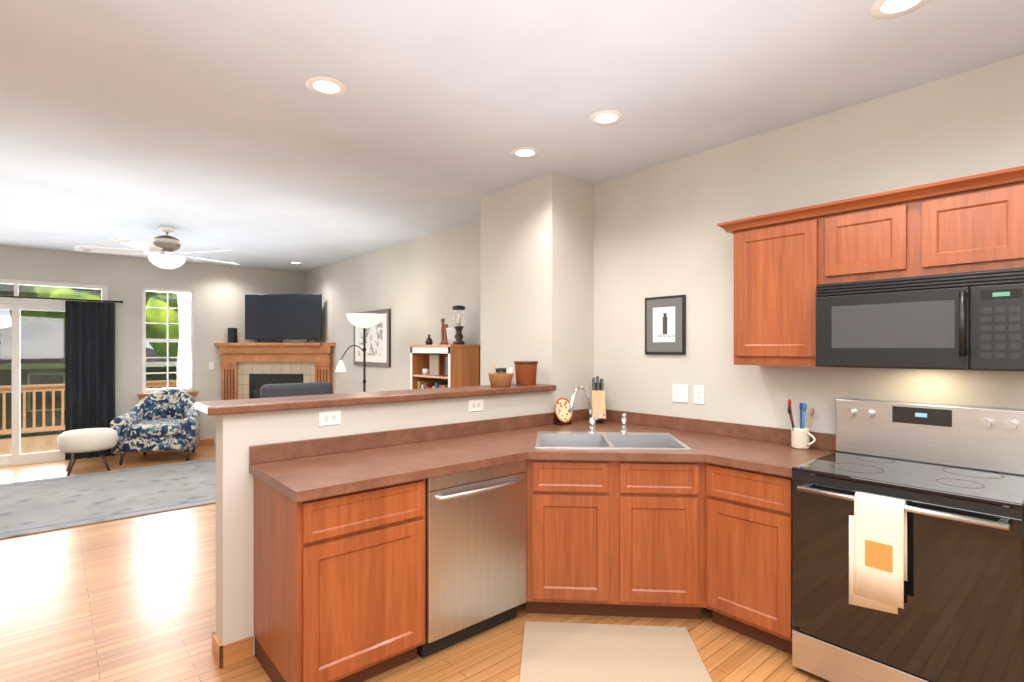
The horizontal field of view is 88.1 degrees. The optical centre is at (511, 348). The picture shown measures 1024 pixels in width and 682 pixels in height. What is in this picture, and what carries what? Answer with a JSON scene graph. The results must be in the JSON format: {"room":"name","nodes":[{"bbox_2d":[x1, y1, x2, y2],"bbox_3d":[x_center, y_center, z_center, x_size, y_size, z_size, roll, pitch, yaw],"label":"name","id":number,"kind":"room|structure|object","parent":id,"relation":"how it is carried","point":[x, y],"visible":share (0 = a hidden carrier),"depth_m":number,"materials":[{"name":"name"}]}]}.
{"room":"kitchen and living room","nodes":[
{"label":"kitchen and living room","id":0,"kind":"room"},
{"bbox_2d":[0,245,303,455],"bbox_3d":[-5.340,0.089,7.449,4.700,2.740,0.140,0,0,-41],"label":"wall","id":1,"kind":"structure","parent":0,"point":[220,292],"depth_m":7.55,"materials":[{"name":"paint"}]},
{"bbox_2d":[0,278,107,466],"bbox_3d":[-6.230,0.294,6.644,1.824,2.330,0.112,0,0,-41],"label":"door frame","id":2,"kind":"structure","parent":1,"relation":"attached to","point":[16,306],"depth_m":6.68,"materials":[{"name":"white paint"}]},
{"bbox_2d":[0,295,122,302],"bbox_3d":[-6.132,-0.641,6.591,2.079,0.040,0.119,0,0,-41],"label":"curtain rod","id":3,"kind":"object","parent":1,"relation":"attached to","point":[61,299],"visible":1,"depth_m":6.81,"materials":[{"name":"brown metal"}]},
{"bbox_2d":[65,300,114,459],"bbox_3d":[-5.583,0.409,7.013,0.520,2.070,0.075,0,0,-41],"label":"curtain","id":4,"kind":"object","parent":3,"relation":"hanging from","point":[89,364],"visible":0.88,"depth_m":6.99,"materials":[{"name":"black fabric"}]},
{"bbox_2d":[115,438,213,454],"bbox_3d":[-5.002,1.411,7.639,1.240,0.095,0.014,0,0,-41],"label":"baseboard","id":5,"kind":"structure","parent":1,"relation":"attached to","point":[204,442],"depth_m":7.96,"materials":[{"name":"brown wood"}]},
{"bbox_2d":[137,287,198,399],"bbox_3d":[-4.995,-0.079,7.685,0.750,1.585,0.155,0,0,-41],"label":"window","id":6,"kind":"structure","parent":1,"relation":"in","point":[144,334],"depth_m":7.60,"materials":[{"name":"white paint"}]},
{"bbox_2d":[177,293,194,390],"bbox_3d":[-4.817,-0.076,7.815,0.230,1.490,0.028,0,0,-41],"label":"sheer curtain","id":7,"kind":"object","parent":6,"relation":"hanging from","point":[185,371],"visible":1,"depth_m":7.82,"materials":[{"name":"white fabric"}]},
{"bbox_2d":[209,362,213,369],"bbox_3d":[-4.560,0.262,8.023,0.070,0.115,0.011,0,0,-41],"label":"plate","id":8,"kind":"object","parent":1,"relation":"attached to","point":[211,365],"visible":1,"depth_m":8.02,"materials":[{"name":"white plastic"}]},
{"bbox_2d":[216,391,551,655],"bbox_3d":[-0.565,0.879,3.183,2.140,1.160,0.140,0,0,-41],"label":"wall","id":9,"kind":"structure","parent":0,"point":[238,435],"depth_m":2.52,"materials":[{"name":"paint"}]},
{"bbox_2d":[212,632,252,656],"bbox_3d":[-0.621,1.411,3.237,2.154,0.095,0.014,0,0,-41],"label":"baseboard","id":10,"kind":"structure","parent":9,"relation":"attached to","point":[217,647],"depth_m":2.46,"materials":[{"name":"brown wood"}]},
{"bbox_2d":[319,410,340,425],"bbox_3d":[-0.948,0.361,2.754,0.116,0.072,0.008,0,0,-41],"label":"electrical outlet plate","id":11,"kind":"object","parent":9,"relation":"attached to","point":[330,418],"visible":1,"depth_m":2.75,"materials":[{"name":"white plastic"}]},
{"bbox_2d":[194,384,555,415],"bbox_3d":[-0.619,0.279,3.190,2.208,0.039,0.320,0,0,-41],"label":"bar","id":12,"kind":"object","parent":9,"relation":"on","point":[223,407],"visible":0.9,"depth_m":2.85,"materials":[{"name":"laminate"}]},
{"bbox_2d":[488,359,513,386],"bbox_3d":[-0.078,0.163,3.644,0.184,0.191,0.184,0,0,-41],"label":"basket","id":13,"kind":"object","parent":12,"relation":"on","point":[500,377],"visible":1,"depth_m":3.58,"materials":[{"name":"brown wicker"}]},
{"bbox_2d":[508,368,513,383],"bbox_3d":[-0.005,0.198,3.873,0.044,0.120,0.044,0,0,-41],"label":"bottle","id":14,"kind":"object","parent":12,"relation":"on","point":[511,370],"visible":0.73,"depth_m":3.86,"materials":[{"name":"white plastic"}]},
{"bbox_2d":[514,361,537,384],"bbox_3d":[0.100,0.173,3.798,0.175,0.169,0.175,0,0,-41],"label":"flower pot","id":15,"kind":"object","parent":12,"relation":"on","point":[525,372],"visible":1,"depth_m":3.73,"materials":[{"name":"brown ceramic"}]},
{"bbox_2d":[468,399,482,411],"bbox_3d":[-0.229,0.361,3.375,0.116,0.072,0.008,0,0,-41],"label":"electrical outlet plate","id":16,"kind":"object","parent":9,"relation":"attached to","point":[475,405],"visible":1,"depth_m":3.37,"materials":[{"name":"white plastic"}]},
{"bbox_2d":[0,445,829,681],"bbox_3d":[-1.810,1.489,3.369,4.980,0.060,10.930,0,0,-41],"label":"floor","id":17,"kind":"structure","parent":0,"point":[131,599],"depth_m":2.85,"materials":[{"name":"brown wood"}]},
{"bbox_2d":[57,428,117,475],"bbox_3d":[-5.047,1.214,6.301,0.570,0.500,0.570,0,0,-41],"label":"ottoman","id":18,"kind":"object","parent":17,"relation":"on","point":[75,443],"visible":0.92,"depth_m":6.12,"materials":[{"name":"fabric"}]},
{"bbox_2d":[0,458,215,539],"bbox_3d":[-4.041,1.452,5.413,3.600,0.012,2.250,0,0,-41],"label":"rug","id":19,"kind":"object","parent":17,"relation":"on","point":[41,505],"visible":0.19,"depth_m":5.18,"materials":[{"name":"grey carpet"}]},
{"bbox_2d":[110,389,199,464],"bbox_3d":[-4.688,1.010,7.103,0.930,0.902,0.842,0,0,-19],"label":"armchair","id":20,"kind":"object","parent":17,"relation":"on","point":[165,420],"visible":0.98,"depth_m":6.85,"materials":[{"name":"fabric"}]},
{"bbox_2d":[214,343,335,399],"bbox_3d":[-3.586,0.684,7.979,1.346,1.550,1.346,0,0,-41],"label":"fireplace","id":21,"kind":"object","parent":17,"relation":"on","point":[249,370],"visible":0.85,"depth_m":8.01,"materials":[{"name":"brown wood"}]},
{"bbox_2d":[228,328,236,342],"bbox_3d":[-4.307,-0.207,8.153,0.100,0.230,0.100,0,0,4],"label":"speaker","id":22,"kind":"object","parent":21,"relation":"on","point":[232,335],"visible":0.94,"depth_m":8.11,"materials":[{"name":"black plastic"}]},
{"bbox_2d":[260,340,282,342],"bbox_3d":[-3.676,-0.110,8.093,0.300,0.035,0.110,0,0,4],"label":"cable box","id":23,"kind":"object","parent":21,"relation":"on","point":[270,341],"visible":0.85,"depth_m":8.04,"materials":[{"name":"black plastic"}]},
{"bbox_2d":[245,294,321,342],"bbox_3d":[-3.530,-0.467,8.172,1.220,0.750,0.190,0,0,4],"label":"flat-screen tv","id":24,"kind":"object","parent":21,"relation":"on","point":[283,316],"visible":0.94,"depth_m":8.14,"materials":[{"name":"black plastic"}]},
{"bbox_2d":[260,382,332,397],"bbox_3d":[-1.415,0.852,3.648,0.628,1.215,0.605,0,0,-41],"label":"sofa","id":25,"kind":"object","parent":17,"relation":"on","point":[291,389],"visible":0.12,"depth_m":3.73,"materials":[{"name":"grey fabric"}]},
{"bbox_2d":[254,476,425,681],"bbox_3d":[-0.807,1.023,2.469,0.580,0.872,0.616,0,0,-41],"label":"base cabinet","id":26,"kind":"object","parent":17,"relation":"on","point":[339,587],"depth_m":2.23,"materials":[{"name":"brown wood"}]},
{"bbox_2d":[249,385,724,501],"bbox_3d":[0.128,0.478,2.815,2.486,0.500,1.316,0,0,-41],"label":"countertop","id":27,"kind":"structure","parent":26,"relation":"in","point":[303,470],"depth_m":2.80,"materials":[{"name":"laminate"}]},
{"bbox_2d":[554,398,572,425],"bbox_3d":[0.365,0.448,3.804,0.185,0.191,0.078,0,0,-41],"label":"decorative plate","id":28,"kind":"object","parent":27,"relation":"on","point":[563,415],"visible":0.88,"depth_m":3.80,"materials":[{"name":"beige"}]},
{"bbox_2d":[590,376,605,421],"bbox_3d":[0.636,0.372,3.905,0.100,0.335,0.184,0,0,4],"label":"knife block","id":29,"kind":"object","parent":27,"relation":"on","point":[598,397],"visible":0.96,"depth_m":3.86,"materials":[{"name":"brown wood"}]},
{"bbox_2d":[568,385,627,433],"bbox_3d":[0.531,0.383,3.307,0.396,0.310,0.193,0,0,-41],"label":"faucet","id":30,"kind":"object","parent":27,"relation":"on","point":[592,429],"depth_m":3.36,"materials":[{"name":"silver metal"}]},
{"bbox_2d":[535,431,692,483],"bbox_3d":[0.566,0.633,3.144,0.990,0.190,0.990,0,0,-41],"label":"sink","id":31,"kind":"object","parent":27,"relation":"in","point":[560,445],"depth_m":3.17,"materials":[{"name":"silver metal"}]},
{"bbox_2d":[335,313,382,391],"bbox_3d":[-1.661,0.539,5.826,0.455,1.840,0.428,0,0,-41],"label":"floor lamp","id":32,"kind":"object","parent":17,"relation":"on","point":[364,321],"visible":0.79,"depth_m":5.78,"materials":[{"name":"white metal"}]},
{"bbox_2d":[410,344,479,389],"bbox_3d":[-0.697,0.709,5.396,0.356,1.500,0.760,0,0,-41],"label":"bookcase","id":33,"kind":"object","parent":17,"relation":"on","point":[441,366],"visible":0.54,"depth_m":5.23,"materials":[{"name":"brown wood"}]},
{"bbox_2d":[425,335,432,344],"bbox_3d":[-0.874,-0.097,5.573,0.080,0.110,0.080,0,0,-41],"label":"jar","id":34,"kind":"object","parent":33,"relation":"on","point":[428,341],"visible":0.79,"depth_m":5.54,"materials":[{"name":"brown ceramic"}]},
{"bbox_2d":[440,318,447,344],"bbox_3d":[-0.693,-0.177,5.426,0.060,0.270,0.120,0,0,-41],"label":"candlesticks","id":35,"kind":"object","parent":33,"relation":"on","point":[444,340],"visible":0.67,"depth_m":5.43,"materials":[{"name":"brown wood"}]},
{"bbox_2d":[446,328,455,344],"bbox_3d":[-0.604,-0.126,5.315,0.130,0.169,0.041,0,0,39],"label":"photo frame","id":36,"kind":"object","parent":33,"relation":"on","point":[451,332],"visible":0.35,"depth_m":5.31,"materials":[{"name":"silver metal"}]},
{"bbox_2d":[452,305,464,344],"bbox_3d":[-0.524,-0.234,5.215,0.124,0.385,0.124,0,0,-41],"label":"hurricane","id":37,"kind":"object","parent":33,"relation":"on","point":[458,336],"visible":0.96,"depth_m":5.18,"materials":[{"name":"brown wood"}]},
{"bbox_2d":[417,460,526,658],"bbox_3d":[-0.332,1.024,2.835,0.609,0.866,0.667,0,0,-41],"label":"dishwasher","id":38,"kind":"object","parent":17,"relation":"on","point":[475,551],"visible":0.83,"depth_m":2.60,"materials":[{"name":"grey metal"}]},
{"bbox_2d":[519,621,711,681],"bbox_3d":[0.467,1.452,2.507,0.840,0.012,0.550,0,0,4],"label":"kitchen mat","id":39,"kind":"object","parent":17,"relation":"on","point":[566,652],"visible":0.94,"depth_m":2.50,"materials":[{"name":"beige fabric"}]},
{"bbox_2d":[526,459,705,618],"bbox_3d":[0.767,1.023,3.006,1.269,0.872,0.670,0,0,-41],"label":"base cabinet","id":40,"kind":"object","parent":17,"relation":"on","point":[604,538],"depth_m":2.80,"materials":[{"name":"brown wood"}]},
{"bbox_2d":[706,462,793,654],"bbox_3d":[1.381,1.023,2.795,0.616,0.872,0.452,0,0,-41],"label":"base cabinet","id":41,"kind":"object","parent":17,"relation":"on","point":[749,512],"depth_m":2.59,"materials":[{"name":"brown wood"}]},
{"bbox_2d":[709,422,835,476],"bbox_3d":[1.166,0.569,3.013,0.656,0.318,1.062,0,0,-41],"label":"countertop","id":42,"kind":"structure","parent":41,"relation":"on","point":[764,449],"depth_m":2.86,"materials":[{"name":"laminate"}]},
{"bbox_2d":[787,399,815,448],"bbox_3d":[1.587,0.411,2.891,0.151,0.264,0.153,0,0,-41],"label":"mug","id":43,"kind":"object","parent":42,"relation":"on","point":[801,434],"visible":0.98,"depth_m":2.87,"materials":[{"name":"beige ceramic"}]},
{"bbox_2d":[792,398,1023,681],"bbox_3d":[1.735,0.849,2.297,0.716,1.180,0.755,0,0,-41],"label":"range","id":44,"kind":"object","parent":17,"relation":"on","point":[952,475],"visible":1,"depth_m":2.17,"materials":[{"name":"grey"}]},
{"bbox_2d":[849,492,906,613],"bbox_3d":[1.448,0.810,2.098,0.061,0.458,0.185,0,0,-41],"label":"towel","id":45,"kind":"object","parent":44,"relation":"hanging from","point":[877,551],"visible":0.98,"depth_m":2.07,"materials":[{"name":"white fabric"}]},
{"bbox_2d":[0,0,1023,272],"bbox_3d":[-1.810,-1.311,3.369,4.980,0.060,10.930,0,0,-41],"label":"ceiling","id":46,"kind":"structure","parent":0,"point":[218,128],"depth_m":2.70,"materials":[{"name":"paint"}]},
{"bbox_2d":[74,225,239,268],"bbox_3d":[-3.671,-1.061,5.612,1.505,0.440,1.438,0,0,-41],"label":"ceiling fan","id":47,"kind":"object","parent":46,"relation":"hanging from","point":[161,251],"visible":1,"depth_m":5.44,"materials":[{"name":"white plastic"}]},
{"bbox_2d":[305,76,346,96],"bbox_3d":[-0.906,-1.279,2.584,0.196,0.004,0.196,0,0,-41],"label":"recessed light","id":48,"kind":"object","parent":46,"relation":"in","point":[327,85],"visible":1,"depth_m":2.58,"materials":[{"name":"white plastic"}]},
{"bbox_2d":[510,147,539,158],"bbox_3d":[0.086,-1.279,3.455,0.196,0.004,0.196,0,0,-41],"label":"recessed light","id":49,"kind":"object","parent":46,"relation":"in","point":[527,152],"visible":1,"depth_m":3.45,"materials":[{"name":"white plastic"}]},
{"bbox_2d":[588,110,623,125],"bbox_3d":[0.523,-1.279,2.934,0.196,0.004,0.196,0,0,-41],"label":"recessed light","id":50,"kind":"object","parent":46,"relation":"in","point":[604,118],"visible":1,"depth_m":2.92,"materials":[{"name":"white plastic"}]},
{"bbox_2d":[869,0,928,18],"bbox_3d":[1.437,-1.279,1.953,0.196,0.004,0.196,0,0,-41],"label":"recessed light","id":51,"kind":"object","parent":46,"relation":"in","point":[880,9],"visible":1,"depth_m":1.98,"materials":[{"name":"white plastic"}]},
{"bbox_2d":[481,172,593,411],"bbox_3d":[0.186,0.089,4.302,0.460,2.740,0.850,0,0,-41],"label":"wall","id":52,"kind":"structure","parent":0,"point":[537,268],"depth_m":4.03,"materials":[{"name":"paint"}]},
{"bbox_2d":[304,54,1023,433],"bbox_3d":[0.020,0.089,4.952,0.140,2.740,10.930,0,0,-41],"label":"wall","id":53,"kind":"structure","parent":0,"point":[658,232],"depth_m":3.37,"materials":[{"name":"paint"}]},
{"bbox_2d":[354,309,390,366],"bbox_3d":[-1.864,-0.136,6.998,0.033,0.730,1.030,0,0,-41],"label":"framed picture","id":54,"kind":"object","parent":53,"relation":"attached to","point":[378,344],"visible":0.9,"depth_m":6.84,"materials":[{"name":"brown"}]},
{"bbox_2d":[645,295,685,354],"bbox_3d":[1.050,-0.161,3.638,0.022,0.400,0.315,0,0,-41],"label":"framed picture","id":55,"kind":"object","parent":53,"relation":"attached to","point":[665,325],"visible":1,"depth_m":3.62,"materials":[{"name":"black"}]},
{"bbox_2d":[673,384,687,402],"bbox_3d":[1.129,0.300,3.554,0.011,0.118,0.115,0,0,-41],"label":"switch plate","id":56,"kind":"object","parent":53,"relation":"attached to","point":[680,393],"visible":1,"depth_m":3.55,"materials":[{"name":"white plastic"}]},
{"bbox_2d":[694,385,703,403],"bbox_3d":[1.220,0.300,3.452,0.008,0.118,0.072,0,0,-41],"label":"electrical outlet plate","id":57,"kind":"object","parent":53,"relation":"attached to","point":[698,394],"visible":1,"depth_m":3.45,"materials":[{"name":"white plastic"}]},
{"bbox_2d":[729,204,820,366],"bbox_3d":[1.495,-0.307,2.888,0.321,0.792,0.448,0,0,-41],"label":"upper cabinet","id":58,"kind":"object","parent":53,"relation":"attached to","point":[786,262],"depth_m":2.77,"materials":[{"name":"brown wood"}]},
{"bbox_2d":[821,187,908,283],"bbox_3d":[1.766,-0.510,2.576,0.321,0.387,0.379,0,0,-41],"label":"upper cabinet","id":59,"kind":"object","parent":53,"relation":"attached to","point":[863,238],"depth_m":2.47,"materials":[{"name":"brown wood"}]},
{"bbox_2d":[909,166,1023,276],"bbox_3d":[2.015,-0.510,2.288,0.321,0.387,0.382,0,0,-41],"label":"upper cabinet","id":60,"kind":"object","parent":53,"relation":"attached to","point":[972,223],"depth_m":2.19,"materials":[{"name":"brown wood"}]},
{"bbox_2d":[815,267,1023,370],"bbox_3d":[1.847,-0.112,2.393,0.437,0.402,0.755,0,0,-41],"label":"microwave","id":61,"kind":"object","parent":60,"relation":"attached to","point":[973,320],"visible":1,"depth_m":2.24,"materials":[{"name":"black plastic"}]},
{"label":"outside","id":62,"kind":"structure","parent":0,"visible":0},
{"bbox_2d":[0,434,58,454],"bbox_3d":[-6.554,1.599,8.623,8.000,0.160,3.221,0,0,-41],"label":"floor","id":63,"kind":"structure","parent":62,"point":[40,444],"depth_m":8.40,"materials":[{"name":"brown wood"}]},
{"bbox_2d":[0,380,176,434],"bbox_3d":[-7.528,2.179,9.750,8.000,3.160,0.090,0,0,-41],"label":"deck railing","id":64,"kind":"object","parent":63,"relation":"on","point":[34,388],"depth_m":9.19,"materials":[{"name":"brown wood"}]},
{"bbox_3d":[-30.925,3.759,40.620,140.000,0.100,123.508,0,0,-41],"label":"ground","id":65,"kind":"structure","parent":62,"visible":0},
{"bbox_2d":[0,284,13,295],"bbox_3d":[-31.509,-4.063,30.173,8.805,15.644,8.034,0,0,-41],"label":"tree","id":66,"kind":"object","parent":65,"relation":"on","point":[5,289],"depth_m":30.27,"materials":[{"name":"green plant"}]},
{"bbox_2d":[8,285,153,324],"bbox_3d":[-26.860,-3.648,34.017,8.472,14.813,8.975,0,0,-41],"label":"tree","id":67,"kind":"object","parent":65,"relation":"on","point":[38,290],"depth_m":31.32,"materials":[{"name":"green plant"}]},
{"bbox_2d":[0,319,177,438],"bbox_3d":[-20.648,1.234,23.389,10.000,5.050,10.020,0,0,-41],"label":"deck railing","id":68,"kind":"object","parent":65,"relation":"on","point":[32,350],"depth_m":20.18,"materials":[{"name":"grey"}]},
{"bbox_2d":[146,292,178,356],"bbox_3d":[-11.712,-1.116,19.486,4.842,9.750,6.122,0,0,-41],"label":"tree","id":69,"kind":"object","parent":65,"relation":"on","point":[155,315],"depth_m":17.96,"materials":[{"name":"green plant"}]}
]}

